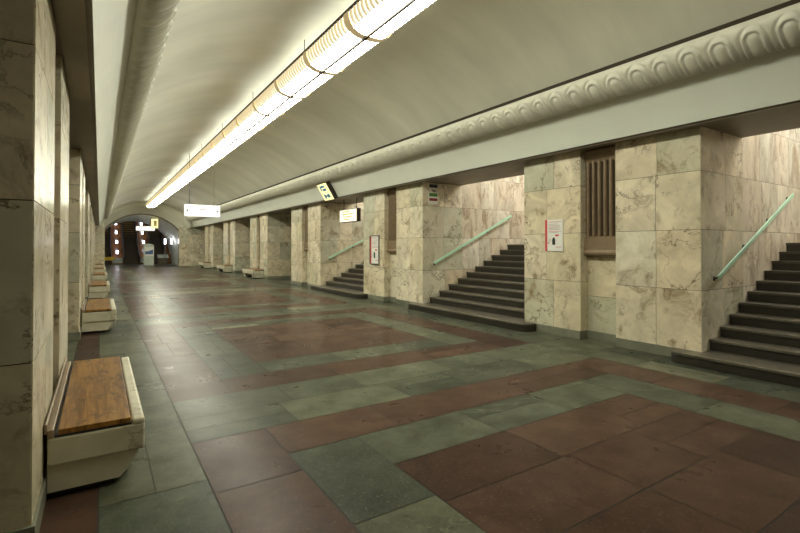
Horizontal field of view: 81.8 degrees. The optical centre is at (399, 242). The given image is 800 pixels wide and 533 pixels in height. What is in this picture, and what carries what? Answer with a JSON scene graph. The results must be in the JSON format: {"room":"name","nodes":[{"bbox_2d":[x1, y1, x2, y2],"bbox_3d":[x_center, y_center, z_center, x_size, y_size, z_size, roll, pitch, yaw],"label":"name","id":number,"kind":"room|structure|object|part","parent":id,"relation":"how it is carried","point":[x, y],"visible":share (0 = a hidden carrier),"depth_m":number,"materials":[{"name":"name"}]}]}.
{"room":"metro station","nodes":[
{"label":"metro station","id":0,"kind":"room"},
{"bbox_2d":[105,215,177,265],"bbox_3d":[-25.359,-3.757,43.282,6.100,11.420,19.050,0,-1,-33],"label":"ceiling","id":1,"kind":"structure","parent":0,"point":[169,231],"depth_m":38.02,"materials":[{"name":"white paint"}]},
{"bbox_2d":[136,224,154,230],"bbox_3d":[-19.953,-1.441,36.186,1.300,1.080,0.100,0,-1,-33],"label":"hanging sign","id":2,"kind":"object","parent":1,"relation":"hanging from","point":[138,228],"visible":0.88,"depth_m":36.10,"materials":[{"name":"white"}]},
{"bbox_2d":[151,219,159,228],"bbox_3d":[-19.236,-1.580,36.296,0.560,1.000,0.260,0,-1,-33],"label":"sign","id":3,"kind":"object","parent":1,"relation":"hanging from","point":[155,223],"visible":0.94,"depth_m":36.19,"materials":[{"name":"yellow plastic"}]},
{"bbox_2d":[96,202,189,230],"bbox_3d":[-19.469,-2.316,35.258,6.250,2.870,0.800,0,-1,-33],"label":"wall","id":4,"kind":"structure","parent":0,"point":[173,216],"depth_m":35.41,"materials":[{"name":"paint"}]},
{"bbox_2d":[51,0,136,224],"bbox_3d":[-9.805,-2.358,13.928,1.790,1.892,46.000,0,-1,-33],"label":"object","id":5,"kind":"structure","parent":4,"relation":"attached to","point":[93,37],"depth_m":4.54,"materials":[{"name":"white paint"}]},
{"bbox_2d":[104,0,179,218],"bbox_3d":[-10.134,-2.030,16.393,0.357,0.338,41.498,0,-1,-33],"label":"trim","id":6,"kind":"structure","parent":4,"relation":"attached to","point":[153,21],"depth_m":5.47,"materials":[{"name":"paint"}]},
{"bbox_2d":[185,2,799,220],"bbox_3d":[-5.612,-1.999,19.331,0.357,0.338,41.498,0,-1,-33],"label":"trim","id":7,"kind":"structure","parent":4,"relation":"attached to","point":[778,30],"depth_m":6.29,"materials":[{"name":"paint"}]},
{"bbox_2d":[185,0,799,216],"bbox_3d":[-5.685,-2.181,19.132,0.052,0.038,41.240,0,-1,-33],"label":"trim","id":8,"kind":"structure","parent":4,"relation":"attached to","point":[791,2],"depth_m":6.21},
{"bbox_2d":[95,222,204,265],"bbox_3d":[-19.025,-0.626,35.704,19.000,5.000,0.606,0,-1,-33],"label":"wall","id":9,"kind":"structure","parent":0,"point":[191,241],"depth_m":36.68,"materials":[{"name":"beige stone"}]},
{"bbox_2d":[317,181,337,200],"bbox_3d":[-2.321,-1.644,14.777,0.450,0.595,0.720,0,-1,-33],"label":"sign","id":10,"kind":"object","parent":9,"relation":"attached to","point":[326,189],"visible":0.98,"depth_m":14.58,"materials":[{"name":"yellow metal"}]},
{"bbox_2d":[340,198,360,222],"bbox_3d":[-1.654,-1.041,15.204,0.156,0.760,1.240,0,-1,-33],"label":"sign","id":11,"kind":"object","parent":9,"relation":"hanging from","point":[349,215],"visible":1,"depth_m":14.96,"materials":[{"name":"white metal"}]},
{"bbox_2d":[190,46,799,227],"bbox_3d":[-3.491,-2.315,18.031,1.790,1.892,46.000,0,-1,-33],"label":"beam","id":12,"kind":"structure","parent":9,"relation":"attached to","point":[760,95],"depth_m":6.72,"materials":[{"name":"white paint"}]},
{"bbox_2d":[39,264,799,532],"bbox_3d":[-8.265,1.702,19.123,19.000,0.003,55.896,0,-1,-33],"label":"floor","id":13,"kind":"structure","parent":0,"point":[268,405],"depth_m":3.88,"materials":[{"name":"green tile"}]},
{"bbox_2d":[0,0,69,532],"bbox_3d":[-3.190,-0.007,3.157,1.394,3.080,3.014,0,-1,-33],"label":"pier","id":14,"kind":"object","parent":13,"relation":"on","point":[34,92],"visible":0.85,"depth_m":2.27,"materials":[{"name":"grey stone"}]},
{"bbox_2d":[68,148,84,340],"bbox_3d":[-6.553,0.047,8.330,1.394,3.080,3.014,0,-1,-33],"label":"pier","id":15,"kind":"object","parent":13,"relation":"on","point":[76,232],"visible":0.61,"depth_m":7.42,"materials":[{"name":"grey stone"}]},
{"bbox_2d":[84,189,89,300],"bbox_3d":[-9.915,0.101,13.503,1.394,3.080,3.014,0,-1,-33],"label":"pier","id":16,"kind":"object","parent":13,"relation":"on","point":[87,197],"visible":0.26,"depth_m":12.62,"materials":[{"name":"grey stone"}]},
{"bbox_2d":[90,206,92,281],"bbox_3d":[-13.277,0.156,18.676,1.394,3.080,3.014,0,-1,-33],"label":"pier","id":17,"kind":"object","parent":13,"relation":"on","point":[91,210],"visible":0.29,"depth_m":17.81,"materials":[{"name":"grey stone"}]},
{"bbox_2d":[92,215,93,271],"bbox_3d":[-16.639,0.210,23.849,1.394,3.080,3.014,0,-1,-33],"label":"pier","id":18,"kind":"object","parent":13,"relation":"on","point":[93,215],"visible":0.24,"depth_m":22.99,"materials":[{"name":"grey stone"}]},
{"bbox_2d":[44,356,144,496],"bbox_3d":[-2.397,1.308,3.658,0.518,0.460,1.970,0,-1,-33],"label":"bench","id":19,"kind":"object","parent":13,"relation":"on","point":[94,427],"visible":1,"depth_m":2.92,"materials":[{"name":"beige stone"}]},
{"bbox_3d":[-2.595,1.121,3.532,0.046,0.088,1.970,0,-1,-33],"label":"rail","id":20,"kind":"part","parent":19,"relation":"part of","materials":[{"name":"beige stone"}]},
{"bbox_3d":[-2.403,1.136,3.656,0.371,0.032,1.962,0,-1,-33],"label":"wooden seat","id":21,"kind":"part","parent":19,"relation":"part of","materials":[{"name":"brown wood"}]},
{"bbox_2d":[94,221,94,266],"bbox_3d":[-20.002,0.264,29.022,1.394,3.080,3.014,0,-1,-33],"label":"pier","id":22,"kind":"object","parent":13,"relation":"on","point":[94,221],"visible":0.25,"depth_m":28.14,"materials":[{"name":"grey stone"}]},
{"bbox_2d":[81,297,115,333],"bbox_3d":[-5.759,1.363,8.831,0.518,0.460,1.970,0,-1,-33],"label":"bench","id":23,"kind":"object","parent":13,"relation":"on","point":[98,315],"visible":1,"depth_m":8.07,"materials":[{"name":"beige stone"}]},
{"bbox_3d":[-5.957,1.175,8.705,0.046,0.088,1.970,0,-1,-33],"label":"rail","id":24,"kind":"part","parent":23,"relation":"part of","materials":[{"name":"beige stone"}]},
{"bbox_3d":[-5.766,1.190,8.829,0.371,0.032,1.962,0,-1,-33],"label":"wooden seat","id":25,"kind":"part","parent":23,"relation":"part of","materials":[{"name":"brown wood"}]},
{"bbox_2d":[88,280,109,298],"bbox_3d":[-9.122,1.417,14.005,0.518,0.460,1.970,0,-1,-33],"label":"bench","id":26,"kind":"object","parent":13,"relation":"on","point":[97,289],"visible":1,"depth_m":13.22,"materials":[{"name":"beige stone"}]},
{"bbox_3d":[-9.128,1.245,14.002,0.371,0.032,1.962,0,-1,-33],"label":"wooden seat","id":27,"kind":"part","parent":26,"relation":"part of","materials":[{"name":"brown wood"}]},
{"bbox_2d":[92,271,106,280],"bbox_3d":[-12.484,1.471,19.178,0.518,0.460,1.970,0,-1,-33],"label":"bench","id":28,"kind":"object","parent":13,"relation":"on","point":[96,276],"visible":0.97,"depth_m":18.39,"materials":[{"name":"beige stone"}]},
{"bbox_3d":[-12.490,1.299,19.175,0.371,0.032,1.962,0,-1,-33],"label":"wooden seat","id":29,"kind":"part","parent":28,"relation":"part of","materials":[{"name":"brown wood"}]},
{"bbox_2d":[94,267,105,271],"bbox_3d":[-15.846,1.525,24.351,0.518,0.460,1.970,0,-1,-33],"label":"bench","id":30,"kind":"object","parent":13,"relation":"on","point":[96,269],"visible":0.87,"depth_m":23.57,"materials":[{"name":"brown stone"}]},
{"bbox_2d":[95,263,104,266],"bbox_3d":[-19.208,1.579,29.524,0.518,0.460,1.970,0,-1,-33],"label":"bench","id":31,"kind":"object","parent":13,"relation":"on","point":[97,264],"visible":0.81,"depth_m":28.75,"materials":[{"name":"brown stone"}]},
{"bbox_2d":[105,226,111,264],"bbox_3d":[-28.315,-2.150,43.959,1.240,8.260,13.716,0,-1,-33],"label":"escalator","id":32,"kind":"object","parent":13,"relation":"on","point":[108,230],"visible":0.18,"depth_m":41.08,"materials":[{"name":"brown metal"}]},
{"bbox_3d":[-27.837,-2.392,44.272,0.100,7.768,13.716,0,-1,-33],"label":"rubber handrail","id":33,"kind":"part","parent":32,"relation":"part of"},
{"bbox_2d":[105,257,114,265],"bbox_3d":[-23.516,1.539,37.179,0.900,0.700,0.060,0,-1,-33],"label":"barrier","id":34,"kind":"object","parent":13,"relation":"on","point":[106,258],"visible":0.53,"depth_m":37.27,"materials":[{"name":"yellow paint"}]},
{"bbox_2d":[111,223,122,264],"bbox_3d":[-27.567,-1.940,44.732,0.840,7.817,13.180,0,-1,-33],"label":"wooden deck","id":35,"kind":"object","parent":13,"relation":"on","point":[118,260],"visible":0.62,"depth_m":41.47,"materials":[{"name":"orange wood"}]},
{"bbox_3d":[-23.997,1.561,39.203,0.756,0.460,0.080,0,-1,-33],"label":"panel","id":36,"kind":"part","parent":35,"relation":"part of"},
{"bbox_2d":[121,221,139,264],"bbox_3d":[-26.554,-2.138,45.103,1.240,8.260,13.716,0,-1,-33],"label":"escalator","id":37,"kind":"object","parent":13,"relation":"on","point":[129,241],"visible":0.64,"depth_m":42.34,"materials":[{"name":"brown metal"}]},
{"bbox_3d":[-27.032,-2.387,44.795,0.100,7.768,13.716,0,-1,-33],"label":"rubber handrail","id":38,"kind":"part","parent":37,"relation":"part of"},
{"bbox_3d":[-26.076,-2.380,45.416,0.100,7.768,13.716,0,-1,-33],"label":"rubber handrail","id":39,"kind":"part","parent":37,"relation":"part of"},
{"bbox_2d":[136,222,147,263],"bbox_3d":[-25.806,-1.928,45.877,0.840,7.817,13.180,0,-1,-33],"label":"wooden deck","id":40,"kind":"object","parent":13,"relation":"on","point":[141,239],"visible":0.21,"depth_m":43.18,"materials":[{"name":"orange wood"}]},
{"bbox_2d":[143,244,154,265],"bbox_3d":[-20.137,1.007,36.995,0.800,1.760,0.440,0,-1,-33],"label":"stand","id":41,"kind":"object","parent":13,"relation":"on","point":[148,248],"visible":1,"depth_m":36.92,"materials":[{"name":"grey metal"}]},
{"bbox_2d":[145,223,166,263],"bbox_3d":[-24.793,-2.126,46.247,1.240,8.260,13.716,0,-1,-33],"label":"escalator","id":42,"kind":"object","parent":13,"relation":"on","point":[153,237],"visible":0.24,"depth_m":43.77,"materials":[{"name":"brown metal"}]},
{"bbox_2d":[157,254,168,263],"bbox_3d":[-20.611,1.495,40.141,0.840,0.850,0.600,0,-1,-33],"label":"desk","id":43,"kind":"object","parent":13,"relation":"on","point":[162,258],"visible":0.86,"depth_m":39.98,"materials":[{"name":"brown metal"}]},
{"bbox_2d":[162,234,170,263],"bbox_3d":[-24.285,-2.047,46.914,0.280,8.077,13.100,0,-1,-33],"label":"wooden deck","id":44,"kind":"object","parent":13,"relation":"on","point":[164,237],"visible":0.29,"depth_m":42.58,"materials":[{"name":"orange wood"}]},
{"bbox_2d":[170,239,172,264],"bbox_3d":[-19.039,0.802,38.427,0.309,2.200,0.309,0,-1,-33],"label":"lamp","id":45,"kind":"object","parent":13,"relation":"on","point":[170,239],"visible":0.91,"depth_m":38.41,"materials":[{"name":"grey metal"}]},
{"bbox_2d":[198,261,210,268],"bbox_3d":[-13.936,1.615,32.950,0.518,0.460,1.970,0,-1,-33],"label":"bench","id":46,"kind":"object","parent":13,"relation":"on","point":[206,264],"visible":0.99,"depth_m":32.23,"materials":[{"name":"beige stone"}]},
{"bbox_2d":[205,224,223,268],"bbox_3d":[-12.870,0.312,33.657,2.044,3.080,3.014,0,-1,-33],"label":"pier","id":47,"kind":"object","parent":13,"relation":"on","point":[214,233],"visible":0.43,"depth_m":32.13,"materials":[{"name":"grey stone"}]},
{"bbox_2d":[216,264,232,272],"bbox_3d":[-10.574,1.561,27.777,0.518,0.460,1.970,0,-1,-33],"label":"bench","id":48,"kind":"object","parent":13,"relation":"on","point":[227,268],"visible":1,"depth_m":27.05,"materials":[{"name":"beige stone"}]},
{"bbox_2d":[223,220,249,272],"bbox_3d":[-9.508,0.258,28.483,2.044,3.080,3.014,0,-1,-33],"label":"pier","id":49,"kind":"object","parent":13,"relation":"on","point":[236,235],"visible":0.5,"depth_m":27.01,"materials":[{"name":"grey stone"}]},
{"bbox_2d":[242,267,263,278],"bbox_3d":[-7.212,1.507,22.604,0.518,0.460,1.970,0,-1,-33],"label":"bench","id":50,"kind":"object","parent":13,"relation":"on","point":[257,273],"visible":1,"depth_m":21.93,"materials":[{"name":"beige stone"}]},
{"bbox_2d":[250,213,290,278],"bbox_3d":[-6.146,0.204,23.310,2.044,3.080,3.014,0,-1,-33],"label":"pier","id":51,"kind":"object","parent":13,"relation":"on","point":[275,229],"visible":0.57,"depth_m":21.91,"materials":[{"name":"grey stone"}]},
{"bbox_2d":[258,216,259,266],"bbox_3d":[-6.880,-0.036,22.836,0.115,2.550,0.606,0,-1,-33],"label":"grille","id":52,"kind":"object","parent":51,"relation":"attached to","point":[258,216],"visible":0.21,"depth_m":22.94,"materials":[{"name":"brown metal"}]},
{"bbox_2d":[291,203,363,287],"bbox_3d":[-2.784,0.150,18.137,2.044,3.080,3.014,0,-1,-33],"label":"pier","id":53,"kind":"object","parent":13,"relation":"on","point":[327,236],"visible":0.69,"depth_m":16.89,"materials":[{"name":"grey stone"}]},
{"bbox_2d":[304,206,307,250],"bbox_3d":[-3.518,-0.520,17.667,0.115,1.690,0.606,0,-1,-33],"label":"grille","id":54,"kind":"object","parent":53,"relation":"attached to","point":[305,208],"visible":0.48,"depth_m":17.77,"materials":[{"name":"brown metal"}]},
{"bbox_3d":[-3.518,0.167,17.660,0.115,0.315,0.606,0,-1,-33],"label":"sill panel","id":55,"kind":"part","parent":54,"relation":"part of","materials":[{"name":"brown metal"}]},
{"bbox_3d":[-3.465,0.080,17.695,0.006,2.950,0.620,0,-1,-33],"label":"niche panel","id":56,"kind":"part","parent":53,"relation":"part of","materials":[{"name":"beige stone"}]},
{"bbox_2d":[310,260,367,298],"bbox_3d":[0.205,0.887,16.392,5.742,1.568,3.785,0,-1,-33],"label":"staircase","id":57,"kind":"structure","parent":13,"relation":"on","point":[351,283],"depth_m":15.37,"materials":[{"name":"stone"}]},
{"bbox_2d":[364,182,461,305],"bbox_3d":[0.264,0.094,12.760,1.294,3.080,3.014,0,-1,-33],"label":"pier","id":58,"kind":"object","parent":13,"relation":"on","point":[425,232],"visible":0.82,"depth_m":11.69,"materials":[{"name":"grey stone"}]},
{"bbox_2d":[369,235,378,264],"bbox_3d":[-0.728,0.217,13.098,0.030,0.824,0.524,0,-1,-33],"label":"notice","id":59,"kind":"object","parent":58,"relation":"attached to","point":[373,239],"visible":1,"depth_m":13.10,"materials":[{"name":"white paper"}]},
{"bbox_2d":[387,189,395,251],"bbox_3d":[-0.155,-0.574,12.494,0.115,1.690,0.606,0,-1,-33],"label":"grille","id":60,"kind":"object","parent":58,"relation":"attached to","point":[391,243],"visible":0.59,"depth_m":12.54,"materials":[{"name":"brown metal"}]},
{"bbox_3d":[-0.155,0.113,12.487,0.115,0.315,0.606,0,-1,-33],"label":"sill panel","id":61,"kind":"part","parent":60,"relation":"part of","materials":[{"name":"brown metal"}]},
{"bbox_3d":[-0.103,0.026,12.522,0.006,2.950,0.620,0,-1,-33],"label":"niche panel","id":62,"kind":"part","parent":58,"relation":"part of","materials":[{"name":"beige stone"}]},
{"bbox_2d":[428,184,437,203],"bbox_3d":[0.817,-1.181,11.345,0.280,0.480,0.014,0,-1,-33],"label":"wall plate","id":63,"kind":"object","parent":58,"relation":"attached to","point":[432,188],"visible":1,"depth_m":11.33,"materials":[{"name":"white plastic"}]},
{"bbox_2d":[408,244,535,331],"bbox_3d":[3.567,0.833,11.219,5.742,1.568,3.785,0,-1,-33],"label":"staircase","id":64,"kind":"structure","parent":13,"relation":"on","point":[494,294],"depth_m":10.41,"materials":[{"name":"stone"}]},
{"bbox_2d":[524,126,743,356],"bbox_3d":[3.627,0.039,7.587,1.294,3.080,3.014,0,-1,-33],"label":"pier","id":65,"kind":"object","parent":13,"relation":"on","point":[679,194],"visible":0.88,"depth_m":6.62,"materials":[{"name":"grey stone"}]},
{"bbox_2d":[545,219,562,250],"bbox_3d":[2.644,-0.117,7.928,0.014,0.540,0.370,0,-1,-33],"label":"notice","id":66,"kind":"object","parent":65,"relation":"attached to","point":[553,228],"visible":1,"depth_m":7.91,"materials":[{"name":"white paper"}]},
{"bbox_2d":[583,146,615,255],"bbox_3d":[3.207,-0.628,7.321,0.115,1.690,0.606,0,-1,-33],"label":"grille","id":67,"kind":"object","parent":65,"relation":"attached to","point":[600,239],"visible":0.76,"depth_m":7.34,"materials":[{"name":"brown metal"}]},
{"bbox_3d":[3.234,-0.691,7.339,0.050,1.185,0.606,0,-1,-33],"label":"frame","id":68,"kind":"part","parent":67,"relation":"part of","materials":[{"name":"brown metal"}]},
{"bbox_3d":[3.207,0.059,7.314,0.115,0.315,0.606,0,-1,-33],"label":"sill panel","id":69,"kind":"part","parent":67,"relation":"part of","materials":[{"name":"brown metal"}]},
{"bbox_3d":[3.250,-0.628,7.349,0.012,1.650,0.590,0,-1,-33],"label":"plate","id":70,"kind":"part","parent":67,"relation":"part of","materials":[{"name":"brown metal"}]},
{"bbox_3d":[3.259,-0.028,7.349,0.006,2.950,0.620,0,-1,-33],"label":"niche panel","id":71,"kind":"part","parent":65,"relation":"part of","materials":[{"name":"beige stone"}]},
{"bbox_2d":[671,243,799,387],"bbox_3d":[6.929,0.779,6.046,5.742,1.568,3.785,0,-1,-33],"label":"staircase","id":72,"kind":"structure","parent":13,"relation":"on","point":[761,341],"depth_m":5.94,"materials":[{"name":"stone"}]},
{"bbox_2d":[112,0,789,212],"bbox_3d":[-6.648,-2.762,15.984,5.400,1.058,46.000,0,-1,-33],"label":"ceiling","id":73,"kind":"structure","parent":0,"point":[453,60],"depth_m":7.80,"materials":[{"name":"paint"}]},
{"bbox_2d":[184,153,219,216],"bbox_3d":[-7.191,-2.064,16.813,1.220,2.280,0.106,0,-1,-33],"label":"hanging sign","id":74,"kind":"object","parent":73,"relation":"hanging from","point":[189,210],"visible":0.98,"depth_m":16.72,"materials":[{"name":"white"}]},
{"bbox_2d":[145,0,436,207],"bbox_3d":[-8.176,-2.921,18.338,0.734,0.495,37.570,0,-1,-33],"label":"ceiling lamp","id":75,"kind":"object","parent":73,"relation":"hanging from","point":[365,24],"visible":0.99,"depth_m":7.74,"materials":[{"name":"beige plastic"}]},
{"bbox_2d":[156,192,167,198],"bbox_3d":[-13.917,-2.765,27.170,0.708,0.262,1.500,0,-1,-33],"label":"diffuser","id":76,"kind":"object","parent":75,"relation":"attached to","point":[158,195],"depth_m":27.08,"materials":[{"name":"beige plastic"}]},
{"bbox_2d":[158,190,172,195],"bbox_3d":[-13.100,-2.778,25.912,0.708,0.262,1.500,0,-1,-33],"label":"diffuser","id":77,"kind":"object","parent":75,"relation":"attached to","point":[160,192],"depth_m":25.78,"materials":[{"name":"beige plastic"}]},
{"bbox_2d":[161,187,175,193],"bbox_3d":[-12.283,-2.791,24.655,0.708,0.262,1.500,0,-1,-33],"label":"diffuser","id":78,"kind":"object","parent":75,"relation":"attached to","point":[163,190],"depth_m":24.66,"materials":[{"name":"beige plastic"}]},
{"bbox_2d":[164,183,180,190],"bbox_3d":[-11.465,-2.804,23.397,0.708,0.262,1.500,0,-1,-33],"label":"diffuser","id":79,"kind":"object","parent":75,"relation":"attached to","point":[166,186],"depth_m":23.34,"materials":[{"name":"beige plastic"}]},
{"bbox_2d":[168,179,184,187],"bbox_3d":[-10.648,-2.817,22.139,0.708,0.262,1.500,0,-1,-33],"label":"diffuser","id":80,"kind":"object","parent":75,"relation":"attached to","point":[171,184],"depth_m":22.02,"materials":[{"name":"beige plastic"}]},
{"bbox_2d":[172,175,190,183],"bbox_3d":[-9.830,-2.830,20.882,0.708,0.262,1.500,0,-1,-33],"label":"diffuser","id":81,"kind":"object","parent":75,"relation":"attached to","point":[175,179],"depth_m":20.72,"materials":[{"name":"beige plastic"}]},
{"bbox_2d":[177,170,197,180],"bbox_3d":[-9.013,-2.844,19.624,0.708,0.262,1.500,0,-1,-33],"label":"diffuser","id":82,"kind":"object","parent":75,"relation":"attached to","point":[181,176],"depth_m":19.51,"materials":[{"name":"beige plastic"}]},
{"bbox_2d":[182,165,201,175],"bbox_3d":[-8.195,-2.857,18.366,0.708,0.262,1.500,0,-1,-33],"label":"diffuser","id":83,"kind":"object","parent":75,"relation":"attached to","point":[185,170],"depth_m":18.31,"materials":[{"name":"beige plastic"}]},
{"bbox_2d":[188,158,212,170],"bbox_3d":[-7.378,-2.870,17.109,0.708,0.262,1.500,0,-1,-33],"label":"diffuser","id":84,"kind":"object","parent":75,"relation":"attached to","point":[194,166],"depth_m":16.96,"materials":[{"name":"beige plastic"}]},
{"bbox_2d":[194,151,220,164],"bbox_3d":[-6.561,-2.883,15.851,0.708,0.262,1.500,0,-1,-33],"label":"diffuser","id":85,"kind":"object","parent":75,"relation":"attached to","point":[200,159],"depth_m":15.74,"materials":[{"name":"beige plastic"}]},
{"bbox_2d":[202,142,231,158],"bbox_3d":[-5.743,-2.896,14.594,0.708,0.262,1.500,0,-1,-33],"label":"diffuser","id":86,"kind":"object","parent":75,"relation":"attached to","point":[209,151],"depth_m":14.48,"materials":[{"name":"beige plastic"}]},
{"bbox_2d":[212,132,243,150],"bbox_3d":[-4.926,-2.910,13.336,0.708,0.262,1.500,0,-1,-33],"label":"diffuser","id":87,"kind":"object","parent":75,"relation":"attached to","point":[220,142],"depth_m":13.23,"materials":[{"name":"beige plastic"}]},
{"bbox_2d":[223,119,259,140],"bbox_3d":[-4.109,-2.923,12.078,0.708,0.262,1.500,0,-1,-33],"label":"diffuser","id":88,"kind":"object","parent":75,"relation":"attached to","point":[233,131],"depth_m":11.95,"materials":[{"name":"beige plastic"}]},
{"bbox_2d":[237,103,280,129],"bbox_3d":[-3.291,-2.936,10.821,0.708,0.262,1.500,0,-1,-33],"label":"diffuser","id":89,"kind":"object","parent":75,"relation":"attached to","point":[249,118],"depth_m":10.70,"materials":[{"name":"beige plastic"}]},
{"bbox_2d":[254,83,304,114],"bbox_3d":[-2.474,-2.949,9.563,0.708,0.262,1.500,0,-1,-33],"label":"diffuser","id":90,"kind":"object","parent":75,"relation":"attached to","point":[270,97],"depth_m":9.44,"materials":[{"name":"beige plastic"}]},
{"bbox_2d":[276,55,339,96],"bbox_3d":[-1.656,-2.962,8.305,0.708,0.262,1.500,0,-1,-33],"label":"diffuser","id":91,"kind":"object","parent":75,"relation":"attached to","point":[299,72],"depth_m":8.16,"materials":[{"name":"beige plastic"}]},
{"bbox_2d":[306,15,384,71],"bbox_3d":[-0.839,-2.975,7.048,0.708,0.262,1.500,0,-1,-33],"label":"diffuser","id":92,"kind":"object","parent":75,"relation":"attached to","point":[339,37],"depth_m":6.89,"materials":[{"name":"beige plastic"}]},
{"bbox_2d":[348,0,436,38],"bbox_3d":[-0.021,-2.989,5.790,0.708,0.262,1.500,0,-1,-33],"label":"diffuser","id":93,"kind":"object","parent":75,"relation":"attached to","point":[364,16],"depth_m":5.94,"materials":[{"name":"beige plastic"}]},
{"bbox_2d":[462,175,524,277],"bbox_3d":[3.360,-0.814,13.007,4.200,4.900,0.006,0,-1,-33],"label":"wall","id":94,"kind":"structure","parent":0,"point":[485,204],"depth_m":12.39,"materials":[{"name":"stone"}]},
{"bbox_2d":[433,215,511,264],"bbox_3d":[1.931,-0.089,12.013,2.690,1.339,0.092,0,-1,-33],"label":"handrail","id":95,"kind":"object","parent":94,"relation":"attached to","point":[510,216],"visible":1,"depth_m":11.90,"materials":[{"name":"green metal"}]},
{"bbox_2d":[742,128,799,300],"bbox_3d":[6.722,-0.868,7.833,4.200,4.900,0.006,0,-1,-33],"label":"wall","id":96,"kind":"structure","parent":0,"point":[770,161],"depth_m":7.18,"materials":[{"name":"stone"}]},
{"bbox_2d":[713,193,793,280],"bbox_3d":[5.294,-0.143,6.840,2.690,1.339,0.092,0,-1,-33],"label":"handrail","id":97,"kind":"object","parent":96,"relation":"attached to","point":[768,221],"visible":1,"depth_m":6.66,"materials":[{"name":"green metal"}]},
{"bbox_3d":[-0.266,-0.761,18.008,4.830,4.900,0.006,0,-1,-33],"label":"wall","id":98,"kind":"structure","parent":0,"visible":0},
{"bbox_2d":[329,239,363,259],"bbox_3d":[-1.431,-0.035,17.186,2.690,1.339,0.092,0,-1,-33],"label":"handrail","id":99,"kind":"object","parent":98,"relation":"attached to","point":[363,239],"visible":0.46,"depth_m":16.79,"materials":[{"name":"green metal"}]}
]}

